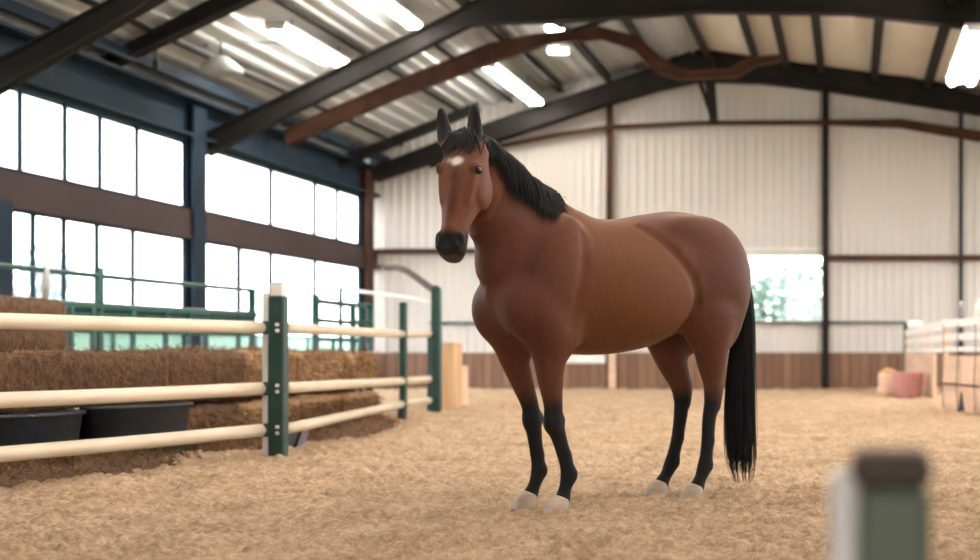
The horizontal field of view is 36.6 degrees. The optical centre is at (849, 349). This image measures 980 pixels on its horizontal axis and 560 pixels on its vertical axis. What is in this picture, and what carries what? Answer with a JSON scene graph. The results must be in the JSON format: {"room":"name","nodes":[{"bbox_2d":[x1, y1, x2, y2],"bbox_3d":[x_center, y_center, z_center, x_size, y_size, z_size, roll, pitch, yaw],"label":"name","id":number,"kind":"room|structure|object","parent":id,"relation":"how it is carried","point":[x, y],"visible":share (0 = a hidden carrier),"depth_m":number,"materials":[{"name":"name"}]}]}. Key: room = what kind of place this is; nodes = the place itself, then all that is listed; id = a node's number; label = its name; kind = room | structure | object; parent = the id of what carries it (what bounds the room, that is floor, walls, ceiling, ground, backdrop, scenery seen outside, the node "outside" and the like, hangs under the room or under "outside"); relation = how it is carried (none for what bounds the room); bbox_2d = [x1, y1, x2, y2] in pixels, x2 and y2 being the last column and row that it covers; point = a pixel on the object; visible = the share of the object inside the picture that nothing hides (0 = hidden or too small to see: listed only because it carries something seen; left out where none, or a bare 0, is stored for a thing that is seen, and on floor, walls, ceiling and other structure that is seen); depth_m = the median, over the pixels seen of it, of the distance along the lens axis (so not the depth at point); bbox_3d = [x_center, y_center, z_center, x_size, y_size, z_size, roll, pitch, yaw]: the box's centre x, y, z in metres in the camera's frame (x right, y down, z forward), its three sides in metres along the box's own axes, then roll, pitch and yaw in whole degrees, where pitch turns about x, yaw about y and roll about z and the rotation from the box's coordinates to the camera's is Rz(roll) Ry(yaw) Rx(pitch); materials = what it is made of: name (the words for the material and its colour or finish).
{"room":"sports facility","nodes":[
{"label":"sports facility","id":0,"kind":"room"},
{"bbox_2d":[0,0,167,95],"bbox_3d":[-1.299,-4.715,17.300,19.398,3.597,0.240,0,0,0],"label":"roof beam","id":1,"kind":"structure","parent":0,"point":[30,59],"depth_m":17.25,"materials":[{"name":"metal"}]},
{"bbox_2d":[870,20,883,82],"bbox_3d":[0.540,-6.089,22.000,0.180,0.180,19.700,0,0,0],"label":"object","id":2,"kind":"structure","parent":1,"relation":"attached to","point":[878,28],"depth_m":28.00,"materials":[{"name":"paint"}]},
{"bbox_2d":[0,169,377,269],"bbox_3d":[-10.900,-2.060,12.000,0.300,0.470,40.000,0,0,0],"label":"beam","id":3,"kind":"structure","parent":0,"point":[27,192],"depth_m":21.66,"materials":[{"name":"brown wood"}]},
{"bbox_2d":[0,0,390,197],"bbox_3d":[-10.822,-3.920,12.000,0.645,0.960,40.000,0,0,0],"label":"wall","id":4,"kind":"structure","parent":0,"point":[84,78],"depth_m":21.86,"materials":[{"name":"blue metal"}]},
{"bbox_2d":[0,84,187,208],"bbox_3d":[-10.900,-2.890,19.825,0.080,1.180,6.310,0,0,0],"label":"window","id":5,"kind":"structure","parent":4,"relation":"in","point":[65,103],"depth_m":20.15,"materials":[{"name":"blue metal"}]},
{"bbox_2d":[14,209,187,347],"bbox_3d":[-10.900,-0.765,20.460,0.080,2.190,5.040,0,0,0],"label":"window","id":6,"kind":"structure","parent":4,"relation":"in","point":[33,215],"depth_m":19.78,"materials":[{"name":"blue metal"}]},
{"bbox_2d":[207,144,361,245],"bbox_3d":[-10.900,-2.890,27.220,0.080,1.180,7.820,0,0,0],"label":"window","id":7,"kind":"structure","parent":4,"relation":"in","point":[270,167],"depth_m":28.39,"materials":[{"name":"blue metal"}]},
{"bbox_2d":[207,242,361,350],"bbox_3d":[-10.900,-0.765,27.220,0.080,2.190,7.820,0,0,0],"label":"window","id":8,"kind":"structure","parent":4,"relation":"in","point":[238,249],"depth_m":26.28,"materials":[{"name":"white metal"}]},
{"bbox_2d":[339,102,480,167],"bbox_3d":[-9.418,-4.592,29.900,3.033,1.410,0.160,0,0,0],"label":"roof beam","id":9,"kind":"structure","parent":4,"relation":"attached to","point":[368,151],"depth_m":29.86,"materials":[{"name":"paint"}]},
{"bbox_2d":[283,26,779,146],"bbox_3d":[-6.019,-4.988,26.500,9.389,2.252,0.200,0,0,0],"label":"roof beam","id":10,"kind":"structure","parent":4,"relation":"attached to","point":[485,55],"depth_m":26.45,"materials":[{"name":"brown metal"}]},
{"bbox_2d":[207,0,979,156],"bbox_3d":[-1.419,-4.743,23.800,19.159,2.890,0.240,0,0,0],"label":"roof beam","id":11,"kind":"structure","parent":4,"relation":"attached to","point":[476,13],"depth_m":23.75,"materials":[{"name":"metal"}]},
{"bbox_2d":[554,23,611,81],"bbox_3d":[-5.460,-6.174,22.000,0.180,0.180,19.700,0,0,0],"label":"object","id":12,"kind":"structure","parent":11,"relation":"attached to","point":[581,48],"depth_m":29.40,"materials":[{"name":"paint"}]},
{"bbox_2d":[0,0,699,162],"bbox_3d":[-7.300,-5.510,12.150,8.000,2.620,40.300,0,0,0],"label":"ceiling","id":13,"kind":"structure","parent":0,"point":[363,23],"depth_m":24.80,"materials":[{"name":"metal"}]},
{"bbox_2d":[152,50,159,71],"bbox_3d":[-10.360,-4.412,20.900,0.090,0.504,0.060,0,0,0],"label":"clamp","id":14,"kind":"object","parent":13,"relation":"hanging from","point":[155,62],"visible":0.89,"depth_m":20.88,"materials":[{"name":"grey metal"}]},
{"bbox_2d":[99,0,258,66],"bbox_3d":[-1.320,-5.280,20.500,19.441,2.478,0.240,0,0,0],"label":"roof beam","id":15,"kind":"structure","parent":13,"relation":"attached to","point":[208,12],"depth_m":20.46,"materials":[{"name":"metal"}]},
{"bbox_2d":[78,0,404,146],"bbox_3d":[-10.176,-4.665,22.000,0.108,0.080,19.700,0,0,0],"label":"roof purlin","id":16,"kind":"structure","parent":15,"relation":"attached to","point":[136,23],"depth_m":23.50,"materials":[{"name":"paint"}]},
{"bbox_2d":[272,0,458,110],"bbox_3d":[-8.726,-5.346,22.000,0.108,0.080,19.700,0,0,0],"label":"roof purlin","id":17,"kind":"structure","parent":15,"relation":"attached to","point":[282,3],"depth_m":23.82,"materials":[{"name":"paint"}]},
{"bbox_2d":[370,0,514,102],"bbox_3d":[-7.676,-5.665,22.000,0.108,0.080,19.700,0,0,0],"label":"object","id":18,"kind":"structure","parent":15,"relation":"attached to","point":[440,48],"depth_m":29.12,"materials":[{"name":"paint"}]},
{"bbox_2d":[454,0,565,91],"bbox_3d":[-6.560,-5.950,22.000,0.180,0.180,19.700,0,0,0],"label":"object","id":19,"kind":"structure","parent":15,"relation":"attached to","point":[496,31],"depth_m":28.73,"materials":[{"name":"paint"}]},
{"bbox_2d":[198,38,243,76],"bbox_3d":[-9.884,-4.647,22.000,0.660,0.609,0.660,0,0,0],"label":"pendant lamp","id":20,"kind":"object","parent":13,"relation":"hanging from","point":[220,65],"visible":0.98,"depth_m":21.87,"materials":[{"name":"white metal"}]},
{"bbox_2d":[234,39,287,46],"bbox_3d":[-9.587,-4.975,22.380,1.126,0.159,0.072,0,0,-21],"label":"cable","id":21,"kind":"object","parent":13,"relation":"hanging from","point":[234,39],"visible":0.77,"depth_m":22.42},
{"bbox_2d":[264,19,350,66],"bbox_3d":[-9.000,-5.175,23.600,0.340,0.330,3.400,0,0,0],"label":"strip light","id":22,"kind":"object","parent":13,"relation":"hanging from","point":[284,29],"visible":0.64,"depth_m":23.04,"materials":[{"name":"white paint"}]},
{"bbox_2d":[371,0,422,28],"bbox_3d":[-7.490,-5.658,23.050,0.300,0.282,2.100,0,0,0],"label":"strip light","id":23,"kind":"object","parent":13,"relation":"hanging from","point":[395,9],"visible":0.96,"depth_m":23.12,"materials":[{"name":"white paint"}]},
{"bbox_2d":[484,62,542,104],"bbox_3d":[-7.000,-5.704,29.150,0.340,0.488,4.100,0,0,0],"label":"strip light","id":24,"kind":"object","parent":13,"relation":"hanging from","point":[497,70],"visible":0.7,"depth_m":29.05,"materials":[{"name":"white paint"}]},
{"bbox_2d":[543,23,566,30],"bbox_3d":[-5.600,-6.173,26.600,0.420,0.203,0.220,0,0,0],"label":"strip light","id":25,"kind":"object","parent":13,"relation":"attached to","point":[549,27],"visible":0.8,"depth_m":26.52,"materials":[{"name":"white paint"}]},
{"bbox_2d":[546,46,569,53],"bbox_3d":[-5.600,-5.983,26.850,0.420,0.583,0.220,0,0,0],"label":"strip light","id":26,"kind":"object","parent":13,"relation":"hanging from","point":[553,49],"visible":0.92,"depth_m":26.77,"materials":[{"name":"white paint"}]},
{"bbox_2d":[570,21,608,33],"bbox_3d":[-4.398,-5.793,24.758,1.519,0.200,0.248,0,0,42],"label":"roof beam","id":27,"kind":"structure","parent":13,"relation":"attached to","point":[591,24],"depth_m":25.01,"materials":[{"name":"metal"}]},
{"bbox_2d":[620,20,645,42],"bbox_3d":[-4.310,-6.397,22.000,0.180,0.180,19.700,0,0,0],"label":"roof beam","id":28,"kind":"structure","parent":13,"relation":"attached to","point":[629,25],"depth_m":27.55,"materials":[{"name":"metal"}]},
{"bbox_2d":[371,50,979,181],"bbox_3d":[-1.082,-5.273,31.550,19.291,2.975,0.400,0,0,0],"label":"roof beam","id":29,"kind":"structure","parent":13,"relation":"attached to","point":[899,89],"depth_m":31.40,"materials":[{"name":"metal"}]},
{"bbox_2d":[683,15,712,58],"bbox_3d":[-3.160,-6.587,22.000,0.180,0.180,19.700,0,0,0],"label":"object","id":30,"kind":"structure","parent":29,"relation":"attached to","point":[690,21],"depth_m":29.01,"materials":[{"name":"paint"}]},
{"bbox_2d":[697,59,717,123],"bbox_3d":[-3.186,-5.768,31.280,0.470,1.431,0.160,0,0,0],"label":"column","id":31,"kind":"structure","parent":29,"relation":"attached to","point":[709,96],"depth_m":31.20,"materials":[{"name":"metal"}]},
{"bbox_2d":[737,15,761,66],"bbox_3d":[-2.060,-6.439,22.000,0.180,0.180,19.700,0,0,0],"label":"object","id":32,"kind":"structure","parent":29,"relation":"attached to","point":[743,21],"depth_m":28.26,"materials":[{"name":"paint"}]},
{"bbox_2d":[770,16,790,70],"bbox_3d":[-1.410,-6.351,22.000,0.180,0.180,19.700,0,0,0],"label":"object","id":33,"kind":"structure","parent":29,"relation":"attached to","point":[776,21],"depth_m":28.50,"materials":[{"name":"paint"}]},
{"bbox_2d":[0,387,979,559],"bbox_3d":[-1.150,0.885,12.159,20.300,0.146,40.318,0,0,0],"label":"floor","id":34,"kind":"structure","parent":0,"point":[445,484],"depth_m":8.62,"materials":[{"name":"beige sand"}]},
{"bbox_2d":[0,200,13,295],"bbox_3d":[-10.830,-0.510,17.720,0.190,2.780,0.500,0,0,0],"label":"wall column","id":35,"kind":"structure","parent":34,"relation":"on","point":[6,207],"depth_m":17.82,"materials":[{"name":"blue metal"}]},
{"bbox_2d":[0,410,85,463],"bbox_3d":[-5.960,0.666,10.044,0.466,0.428,1.145,0,0,13],"label":"tub","id":36,"kind":"object","parent":34,"relation":"on","point":[46,426],"visible":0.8,"depth_m":9.97,"materials":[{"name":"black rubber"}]},
{"bbox_2d":[64,408,86,439],"bbox_3d":[-6.432,0.686,10.612,0.787,0.455,2.166,0,0,13],"label":"hay bale","id":37,"kind":"object","parent":34,"relation":"on","point":[82,435],"visible":0.02,"depth_m":11.08,"materials":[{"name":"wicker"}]},
{"bbox_2d":[0,339,175,413],"bbox_3d":[-6.183,0.195,10.614,0.857,0.579,2.411,0,0,13],"label":"hay bale","id":38,"kind":"object","parent":37,"relation":"on","point":[21,370],"visible":0.88,"depth_m":10.67,"materials":[{"name":"plant"}]},
{"bbox_2d":[0,437,201,486],"bbox_3d":[-5.603,0.834,10.000,0.930,0.437,2.929,0,0,11],"label":"hay","id":39,"kind":"object","parent":34,"relation":"on","point":[114,463],"visible":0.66,"depth_m":9.90,"materials":[{"name":"plant"}]},
{"bbox_2d":[0,263,257,408],"bbox_3d":[-8.188,0.000,15.939,0.127,1.800,6.647,0,0,0],"label":"fence","id":40,"kind":"object","parent":34,"relation":"on","point":[98,307],"visible":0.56,"depth_m":15.93,"materials":[{"name":"metal"}]},
{"bbox_2d":[79,402,192,457],"bbox_3d":[-5.699,0.656,11.216,0.466,0.448,1.124,0,0,13],"label":"tub","id":41,"kind":"object","parent":34,"relation":"on","point":[138,419],"visible":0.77,"depth_m":10.96,"materials":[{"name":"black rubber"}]},
{"bbox_2d":[183,104,206,349],"bbox_3d":[-10.830,-1.570,23.140,0.190,4.900,0.440,0,0,0],"label":"wall column","id":42,"kind":"structure","parent":34,"relation":"on","point":[195,116],"depth_m":23.03,"materials":[{"name":"blue metal"}]},
{"bbox_2d":[184,401,251,450],"bbox_3d":[-5.925,0.684,12.428,0.784,0.453,1.582,0,0,-1],"label":"hay bale","id":43,"kind":"object","parent":34,"relation":"on","point":[207,414],"visible":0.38,"depth_m":12.48,"materials":[{"name":"plant"}]},
{"bbox_2d":[121,339,251,401],"bbox_3d":[-5.938,0.184,12.435,0.883,0.584,1.531,0,0,1],"label":"hay bale","id":44,"kind":"object","parent":43,"relation":"on","point":[193,366],"visible":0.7,"depth_m":12.32,"materials":[{"name":"plant"}]},
{"bbox_2d":[0,281,441,462],"bbox_3d":[-5.314,0.020,13.753,1.140,1.800,12.510,0,0,-1],"label":"rail fence","id":45,"kind":"object","parent":34,"relation":"on","point":[274,327],"visible":0.94,"depth_m":11.40,"materials":[{"name":"beige plastic"}]},
{"bbox_2d":[375,264,438,291],"bbox_3d":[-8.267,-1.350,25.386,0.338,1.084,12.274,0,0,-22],"label":"curved pipe","id":46,"kind":"object","parent":45,"relation":"attached to","point":[403,269],"visible":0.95,"depth_m":22.27,"materials":[{"name":"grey metal"}]},
{"bbox_2d":[185,421,261,452],"bbox_3d":[-5.485,0.851,12.494,0.687,0.440,2.134,0,0,0],"label":"hay","id":47,"kind":"object","parent":34,"relation":"on","point":[253,443],"visible":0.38,"depth_m":12.16,"materials":[{"name":"plant"}]},
{"bbox_2d":[203,396,307,425],"bbox_3d":[-5.918,0.688,13.838,0.790,0.459,1.535,0,0,1],"label":"hay bale","id":48,"kind":"object","parent":34,"relation":"on","point":[251,405],"visible":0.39,"depth_m":13.48,"materials":[{"name":"plant"}]},
{"bbox_2d":[197,343,305,397],"bbox_3d":[-5.971,0.191,13.842,0.868,0.577,1.531,0,0,-1],"label":"hay bale","id":49,"kind":"object","parent":48,"relation":"on","point":[254,354],"visible":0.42,"depth_m":13.49,"materials":[{"name":"plant"}]},
{"bbox_2d":[288,429,309,447],"bbox_3d":[-5.189,0.786,12.958,0.347,0.228,0.264,0,0,0],"label":"trough","id":50,"kind":"object","parent":34,"relation":"on","point":[296,439],"visible":0.19,"depth_m":12.86,"materials":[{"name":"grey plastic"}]},
{"bbox_2d":[254,392,345,432],"bbox_3d":[-5.997,0.688,15.220,0.808,0.456,1.498,0,0,-2],"label":"hay bale","id":51,"kind":"object","parent":34,"relation":"on","point":[318,404],"visible":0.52,"depth_m":15.10,"materials":[{"name":"plant"}]},
{"bbox_2d":[258,345,350,394],"bbox_3d":[-6.011,0.193,15.231,0.858,0.571,1.506,0,0,1],"label":"hay bale","id":52,"kind":"object","parent":51,"relation":"on","point":[316,365],"visible":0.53,"depth_m":15.18,"materials":[{"name":"plant"}]},
{"bbox_2d":[312,287,372,391],"bbox_3d":[-8.150,-0.050,22.548,0.120,1.900,2.509,0,0,0],"label":"gate","id":53,"kind":"object","parent":34,"relation":"on","point":[316,301],"visible":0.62,"depth_m":22.49,"materials":[{"name":"metal"}]},
{"bbox_2d":[342,288,430,304],"bbox_3d":[-6.984,-0.822,21.308,0.270,0.353,3.213,0,0,-42],"label":"rail","id":54,"kind":"object","parent":53,"relation":"attached to","point":[343,289],"visible":0.9,"depth_m":21.55,"materials":[{"name":"metal"}]},
{"bbox_2d":[306,405,400,441],"bbox_3d":[-5.343,0.807,15.111,0.774,0.467,4.039,0,0,-6],"label":"hay","id":55,"kind":"object","parent":34,"relation":"on","point":[373,424],"visible":0.62,"depth_m":14.48,"materials":[{"name":"plant"}]},
{"bbox_2d":[325,390,385,411],"bbox_3d":[-5.960,0.681,16.456,0.775,0.452,1.208,0,0,3],"label":"hay bale","id":56,"kind":"object","parent":34,"relation":"on","point":[366,398],"visible":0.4,"depth_m":16.32,"materials":[{"name":"plant"}]},
{"bbox_2d":[302,345,384,390],"bbox_3d":[-5.992,0.205,16.458,0.849,0.563,1.178,0,0,-1],"label":"hay bale","id":57,"kind":"object","parent":56,"relation":"on","point":[361,364],"visible":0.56,"depth_m":16.32,"materials":[{"name":"plant"}]},
{"bbox_2d":[360,169,373,388],"bbox_3d":[-10.830,-1.570,31.350,0.190,4.900,0.500,0,0,0],"label":"wall column","id":58,"kind":"structure","parent":34,"relation":"on","point":[366,176],"depth_m":31.27,"materials":[{"name":"brown metal"}]},
{"bbox_2d":[442,342,461,408],"bbox_3d":[-6.103,0.385,21.390,0.255,1.010,0.420,0,0,0],"label":"block","id":59,"kind":"object","parent":34,"relation":"on","point":[451,351],"visible":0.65,"depth_m":21.20,"materials":[{"name":"brown wood"}]},
{"bbox_2d":[462,366,467,405],"bbox_3d":[-6.130,0.570,22.200,0.080,0.640,0.300,0,0,0],"label":"timber post","id":60,"kind":"object","parent":34,"relation":"on","point":[464,368],"visible":0.48,"depth_m":22.13,"materials":[{"name":"brown wood"}]},
{"bbox_2d":[433,103,757,512],"bbox_3d":[-1.423,-0.196,7.989,2.294,2.175,0.720,0,0,-44],"label":"horse","id":61,"kind":"object","parent":34,"relation":"on","point":[558,281],"visible":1,"depth_m":7.70},
{"bbox_2d":[606,105,612,388],"bbox_3d":[-5.473,-2.583,31.860,0.136,6.941,0.120,0,0,0],"label":"wall column","id":62,"kind":"structure","parent":34,"relation":"on","point":[609,110],"depth_m":31.80,"materials":[{"name":"brown metal"}]},
{"bbox_2d":[430,321,904,324],"bbox_3d":[-4.153,-0.614,31.860,10.810,0.068,0.060,0,0,0],"label":"beam","id":63,"kind":"structure","parent":62,"relation":"attached to","point":[880,322],"depth_m":31.83,"materials":[{"name":"metal"}]},
{"bbox_2d":[429,119,979,167],"bbox_3d":[-1.928,-4.685,31.760,15.199,1.112,0.100,0,0,0],"label":"beam","id":64,"kind":"structure","parent":62,"relation":"attached to","point":[943,130],"depth_m":31.71,"materials":[{"name":"brown metal"}]},
{"bbox_2d":[822,92,828,388],"bbox_3d":[-0.558,-2.526,31.860,0.159,6.873,0.120,0,0,0],"label":"wall column","id":65,"kind":"structure","parent":34,"relation":"on","point":[825,95],"depth_m":31.80,"materials":[{"name":"metal"}]},
{"bbox_2d":[830,448,931,559],"bbox_3d":[0.030,0.509,1.680,0.200,0.779,0.200,0,0,0],"label":"post","id":66,"kind":"object","parent":34,"relation":"on","point":[889,516],"visible":1,"depth_m":1.64,"materials":[{"name":"green painted steel"},{"name":"white paint"}]},
{"bbox_2d":[876,368,895,395],"bbox_3d":[0.692,0.631,26.735,0.384,0.596,0.370,0,0,0],"label":"sack","id":67,"kind":"object","parent":34,"relation":"on","point":[885,386],"visible":0.73,"depth_m":26.59,"materials":[{"name":"beige fabric"}]},
{"bbox_2d":[903,323,907,371],"bbox_3d":[1.225,0.150,30.900,0.090,1.500,0.090,0,0,0],"label":"post","id":68,"kind":"object","parent":34,"relation":"on","point":[905,327],"visible":0.33,"depth_m":30.86,"materials":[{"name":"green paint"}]},
{"bbox_2d":[891,372,924,397],"bbox_3d":[1.085,0.650,26.200,0.620,0.480,0.620,0,0,0],"label":"tub","id":69,"kind":"object","parent":34,"relation":"on","point":[905,384],"visible":1,"depth_m":25.96,"materials":[{"name":"pink plastic"}]},
{"bbox_2d":[905,317,979,412],"bbox_3d":[1.491,0.200,23.726,0.705,1.400,13.827,0,0,-5],"label":"fence","id":70,"kind":"object","parent":34,"relation":"on","point":[960,383],"visible":0.78,"depth_m":20.53,"materials":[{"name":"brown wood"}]},
{"bbox_2d":[907,321,921,327],"bbox_3d":[1.305,-0.520,28.200,0.300,0.140,0.250,0,0,0],"label":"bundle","id":71,"kind":"object","parent":70,"relation":"on","point":[911,324],"visible":0.86,"depth_m":28.08,"materials":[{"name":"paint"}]},
{"bbox_2d":[957,301,963,316],"bbox_3d":[1.600,-0.590,20.190,0.100,0.240,0.098,0,0,0],"label":"spray bottle","id":72,"kind":"object","parent":70,"relation":"on","point":[960,311],"visible":1,"depth_m":20.15,"materials":[{"name":"grey plastic"}]},
{"bbox_2d":[975,298,979,315],"bbox_3d":[1.780,-0.595,19.380,0.110,0.250,0.107,0,0,0],"label":"spray bottle","id":73,"kind":"object","parent":70,"relation":"on","point":[977,306],"visible":1,"depth_m":19.33,"materials":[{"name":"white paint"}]},
{"bbox_2d":[959,113,962,355],"bbox_3d":[2.526,-2.435,31.860,0.091,6.691,0.080,0,0,0],"label":"wall column","id":74,"kind":"structure","parent":34,"relation":"on","point":[960,114],"depth_m":31.82,"materials":[{"name":"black metal"}]},
{"bbox_2d":[829,255,979,260],"bbox_3d":[3.741,-2.092,31.840,8.438,0.136,0.120,0,0,0],"label":"beam","id":75,"kind":"structure","parent":74,"relation":"attached to","point":[831,257],"depth_m":31.78,"materials":[{"name":"brown metal"}]},
{"bbox_3d":[-7.321,0.676,11.497,0.655,0.470,2.234,0,0,0],"label":"hay bale","id":76,"kind":"object","parent":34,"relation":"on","visible":0},
{"bbox_3d":[-7.316,0.249,11.503,0.652,0.476,2.252,0,0,0],"label":"hay bale","id":77,"kind":"object","parent":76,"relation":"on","visible":0},
{"bbox_2d":[0,290,75,351],"bbox_3d":[-7.318,-0.258,11.502,0.891,0.622,2.334,0,0,0],"label":"hay bale","id":78,"kind":"object","parent":77,"relation":"on","point":[8,337],"visible":0.69,"depth_m":12.03,"materials":[{"name":"plant"}]},
{"bbox_2d":[369,66,979,352],"bbox_3d":[-1.200,-2.954,32.070,19.800,7.668,0.200,0,0,0],"label":"wall","id":79,"kind":"structure","parent":0,"point":[893,191],"depth_m":32.00,"materials":[{"name":"white metal"}]},
{"bbox_2d":[375,248,474,253],"bbox_3d":[-8.227,-2.253,31.860,5.348,0.136,0.120,0,0,0],"label":"beam","id":80,"kind":"structure","parent":79,"relation":"attached to","point":[469,250],"depth_m":31.80,"materials":[{"name":"brown metal"}]},
{"bbox_2d":[566,355,604,362],"bbox_3d":[-6.042,0.206,31.840,0.950,0.200,0.060,0,0,0],"label":"trim","id":81,"kind":"structure","parent":79,"relation":"attached to","point":[573,358],"depth_m":31.81,"materials":[{"name":"white paint"}]},
{"bbox_2d":[608,353,615,388],"bbox_3d":[-5.406,0.460,31.830,0.160,0.840,0.080,0,0,0],"label":"trim","id":82,"kind":"structure","parent":79,"relation":"attached to","point":[611,357],"depth_m":31.79,"materials":[{"name":"brown wood"}]},
{"bbox_2d":[374,353,979,389],"bbox_3d":[-1.200,0.480,31.920,19.600,0.840,0.070,0,0,0],"label":"wall wainscoting","id":83,"kind":"structure","parent":79,"relation":"attached to","point":[633,370],"depth_m":31.88,"materials":[{"name":"brown wood"}]},
{"bbox_2d":[744,247,821,250],"bbox_3d":[-2.897,-2.304,31.930,4.700,0.070,0.060,0,0,0],"label":"trim","id":84,"kind":"structure","parent":79,"relation":"attached to","point":[745,248],"depth_m":31.90,"materials":[{"name":"white paint"}]},
{"bbox_2d":[747,253,821,321],"bbox_3d":[-1.451,-1.406,31.973,1.866,1.601,0.106,0,0,0],"label":"window","id":85,"kind":"structure","parent":79,"relation":"in","point":[748,254],"depth_m":31.92,"materials":[{"name":"white paint"}]},
{"bbox_2d":[692,15,979,91],"bbox_3d":[2.800,-5.930,12.150,12.200,1.820,40.300,0,0,0],"label":"ceiling","id":86,"kind":"structure","parent":0,"point":[907,48],"depth_m":28.90,"materials":[{"name":"beige metal"}]},
{"bbox_2d":[811,16,824,74],"bbox_3d":[-0.640,-6.248,22.000,0.180,0.180,19.700,0,0,0],"label":"roof beam","id":87,"kind":"structure","parent":86,"relation":"attached to","point":[815,20],"depth_m":28.22,"materials":[{"name":"metal"}]},
{"bbox_2d":[924,0,959,89],"bbox_3d":[1.740,-5.928,22.000,0.180,0.180,19.700,0,0,0],"label":"roof beam","id":88,"kind":"structure","parent":86,"relation":"attached to","point":[942,35],"depth_m":27.66,"materials":[{"name":"metal"}]},
{"bbox_2d":[946,0,979,85],"bbox_3d":[2.050,-5.433,23.700,0.560,1.137,4.200,0,0,0],"label":"strip light","id":89,"kind":"object","parent":86,"relation":"hanging from","point":[964,68],"visible":0.94,"depth_m":23.68,"materials":[{"name":"white paint"}]},
{"label":"outside","id":90,"kind":"structure","parent":0,"visible":0},
{"label":"lawn","id":91,"kind":"structure","parent":90,"visible":0},
{"bbox_2d":[14,240,81,300],"bbox_3d":[-35.681,-1.967,61.988,2.819,5.954,2.801,0,0,0],"label":"tree","id":92,"kind":"object","parent":91,"relation":"on","point":[50,260],"visible":0.34,"depth_m":61.62,"materials":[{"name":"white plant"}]},
{"bbox_2d":[75,333,356,350],"bbox_3d":[-13.172,0.333,29.985,0.085,1.355,34.030,0,0,0],"label":"screen","id":93,"kind":"object","parent":91,"relation":"on","point":[81,339],"visible":0.06,"depth_m":27.41,"materials":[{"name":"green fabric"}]},
{"bbox_2d":[750,259,782,319],"bbox_3d":[-3.090,-1.060,47.989,1.528,4.149,1.564,0,0,-44],"label":"tree","id":94,"kind":"object","parent":91,"relation":"on","point":[764,284],"visible":0.55,"depth_m":47.81,"materials":[{"name":"green plant"}]},
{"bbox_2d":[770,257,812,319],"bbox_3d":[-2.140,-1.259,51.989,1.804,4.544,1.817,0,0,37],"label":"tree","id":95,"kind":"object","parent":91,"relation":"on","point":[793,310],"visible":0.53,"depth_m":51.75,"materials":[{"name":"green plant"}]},
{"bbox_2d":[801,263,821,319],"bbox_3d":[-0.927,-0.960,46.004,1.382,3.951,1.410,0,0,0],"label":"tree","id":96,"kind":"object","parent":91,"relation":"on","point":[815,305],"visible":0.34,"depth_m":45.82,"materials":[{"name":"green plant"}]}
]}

